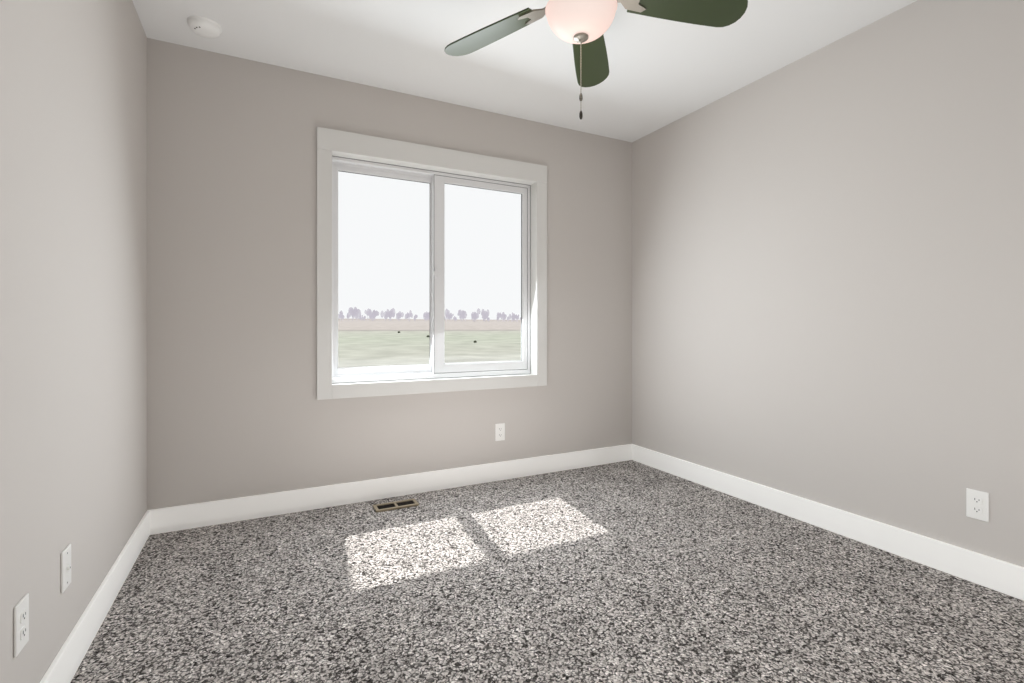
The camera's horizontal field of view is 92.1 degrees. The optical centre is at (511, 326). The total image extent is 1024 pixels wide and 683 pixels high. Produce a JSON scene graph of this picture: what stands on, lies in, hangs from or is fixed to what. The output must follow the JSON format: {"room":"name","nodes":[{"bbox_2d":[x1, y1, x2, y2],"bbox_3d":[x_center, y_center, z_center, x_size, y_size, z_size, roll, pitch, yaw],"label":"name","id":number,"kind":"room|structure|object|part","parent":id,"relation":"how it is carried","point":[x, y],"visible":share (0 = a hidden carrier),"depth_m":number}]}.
{"room":"empty bedroom","nodes":[
{"label":"empty bedroom","id":0,"kind":"room"},
{"bbox_2d":[0,0,146,682],"bbox_3d":[-1.107,-0.200,0.853,0.200,2.440,3.823,0,0,-27],"label":"wall","id":1,"kind":"structure","parent":0,"point":[73,273],"depth_m":1.44},
{"bbox_2d":[14,593,28,657],"bbox_3d":[-1.143,0.693,1.151,0.011,0.115,0.070,0,0,-27],"label":"electrical outlet","id":2,"kind":"object","parent":1,"relation":"attached to","point":[21,623],"visible":1,"depth_m":1.14},
{"bbox_2d":[61,544,70,593],"bbox_3d":[-1.273,0.690,1.415,0.012,0.115,0.070,0,0,-27],"label":"cable wall plate","id":3,"kind":"object","parent":1,"relation":"attached to","point":[65,567],"visible":0.98,"depth_m":1.40},
{"bbox_2d":[40,511,149,682],"bbox_3d":[-1.008,0.959,0.895,0.014,0.122,3.409,0,0,-27],"label":"baseboard","id":4,"kind":"structure","parent":1,"relation":"attached to","point":[66,662],"depth_m":1.63},
{"bbox_2d":[147,38,631,509],"bbox_3d":[-0.479,-0.200,3.203,3.045,2.440,0.200,0,0,-27],"label":"wall","id":5,"kind":"structure","parent":0,"point":[236,408],"depth_m":2.72},
{"bbox_2d":[147,444,631,534],"bbox_3d":[-0.431,0.959,3.107,3.045,0.122,0.014,0,0,-27],"label":"baseboard","id":6,"kind":"structure","parent":5,"relation":"attached to","point":[182,517],"depth_m":2.88},
{"bbox_2d":[317,127,546,399],"bbox_3d":[-0.466,-0.356,3.185,1.496,1.528,0.194,0,0,-27],"label":"window","id":7,"kind":"structure","parent":5,"relation":"in","point":[329,141],"depth_m":3.13},
{"bbox_3d":[-0.788,-0.341,3.102,0.657,1.284,0.034,0,0,-27],"label":"window sash left","id":8,"kind":"part","parent":7,"relation":"part of"},
{"bbox_2d":[339,171,429,367],"bbox_3d":[-0.791,-0.347,3.100,0.582,1.194,0.012,0,0,-27],"label":"window sash left gasket","id":9,"kind":"object","parent":7,"relation":"attached to","point":[392,178],"visible":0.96,"depth_m":3.08},
{"bbox_2d":[332,156,530,383],"bbox_3d":[-0.469,-0.335,3.190,1.346,1.336,0.001,0,0,-27],"label":"window frame","id":10,"kind":"structure","parent":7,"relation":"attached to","point":[530,274],"depth_m":3.42},
{"bbox_2d":[332,152,535,384],"bbox_3d":[-0.450,-0.335,3.152,1.370,1.360,0.086,0,0,-27],"label":"liner","id":11,"kind":"object","parent":7,"relation":"attached to","point":[533,278],"visible":0.5,"depth_m":3.43},
{"bbox_2d":[433,269,436,277],"bbox_3d":[-0.493,-0.345,3.176,0.028,0.060,0.016,0,0,-27],"label":"window latch","id":12,"kind":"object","parent":7,"relation":"attached to","point":[435,273],"depth_m":3.17},
{"bbox_3d":[-0.204,-0.341,3.350,0.689,1.284,0.032,0,0,-27],"label":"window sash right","id":13,"kind":"part","parent":7,"relation":"part of"},
{"bbox_2d":[434,174,527,373],"bbox_3d":[-0.197,-0.341,3.335,0.687,1.282,0.001,0,0,-27],"label":"joint","id":14,"kind":"object","parent":7,"relation":"attached to","point":[527,277],"visible":1,"depth_m":3.49},
{"bbox_2d":[445,183,521,362],"bbox_3d":[-0.188,-0.351,3.358,0.584,1.186,0.012,0,0,-27],"label":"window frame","id":15,"kind":"object","parent":7,"relation":"attached to","point":[521,264],"visible":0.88,"depth_m":3.49},
{"bbox_2d":[495,423,504,440],"bbox_3d":[-0.079,0.700,3.291,0.070,0.115,0.011,0,0,-27],"label":"electrical outlet","id":16,"kind":"object","parent":5,"relation":"attached to","point":[499,431],"visible":1,"depth_m":3.29},
{"bbox_2d":[132,0,916,141],"bbox_3d":[0.340,-1.480,1.587,3.445,0.120,3.823,0,0,-27],"label":"ceiling","id":17,"kind":"structure","parent":0,"point":[663,72],"depth_m":2.52},
{"bbox_2d":[187,16,221,37],"bbox_3d":[-1.444,-1.402,2.323,0.140,0.036,0.140,0,0,-27],"label":"smoke detector","id":18,"kind":"object","parent":17,"relation":"attached to","point":[202,26],"visible":1,"depth_m":2.29},
{"bbox_2d":[444,0,747,119],"bbox_3d":[0.251,-1.081,1.728,1.161,0.678,1.139,0,0,-27],"label":"ceiling fan","id":19,"kind":"object","parent":17,"relation":"hanging from","point":[582,26],"visible":1,"depth_m":1.82},
{"bbox_2d":[71,460,1023,682],"bbox_3d":[0.340,1.070,1.587,3.445,0.100,3.823,0,0,-27],"label":"floor","id":20,"kind":"structure","parent":0,"point":[630,571],"depth_m":1.85},
{"bbox_2d":[373,499,418,512],"bbox_3d":[-0.660,1.014,2.811,0.240,0.011,0.100,0,0,-27],"label":"floor vent","id":21,"kind":"object","parent":20,"relation":"in","point":[382,507],"visible":0.96,"depth_m":2.80},
{"bbox_2d":[632,0,1023,566],"bbox_3d":[1.787,-0.200,2.321,0.200,2.440,3.823,0,0,-27],"label":"wall","id":22,"kind":"structure","parent":0,"point":[828,275],"depth_m":2.36},
{"bbox_2d":[632,444,1023,600],"bbox_3d":[1.695,0.959,2.267,0.014,0.122,3.409,0,0,-27],"label":"baseboard","id":23,"kind":"structure","parent":22,"relation":"attached to","point":[1001,576],"depth_m":2.34},
{"bbox_2d":[966,488,988,521],"bbox_3d":[1.852,0.708,1.966,0.011,0.115,0.070,0,0,-27],"label":"electrical outlet","id":24,"kind":"object","parent":22,"relation":"attached to","point":[977,504],"visible":1,"depth_m":1.96},
{"label":"outside","id":25,"kind":"structure","parent":0,"visible":0},
{"bbox_2d":[338,318,520,367],"bbox_3d":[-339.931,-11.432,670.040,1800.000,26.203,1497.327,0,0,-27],"label":"ground","id":26,"kind":"structure","parent":25,"point":[371,330],"depth_m":36.38},
{"bbox_2d":[338,307,520,321],"bbox_3d":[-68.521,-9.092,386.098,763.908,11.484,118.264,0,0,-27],"label":"trees","id":27,"kind":"object","parent":26,"relation":"on","point":[388,313],"depth_m":337.97}
]}

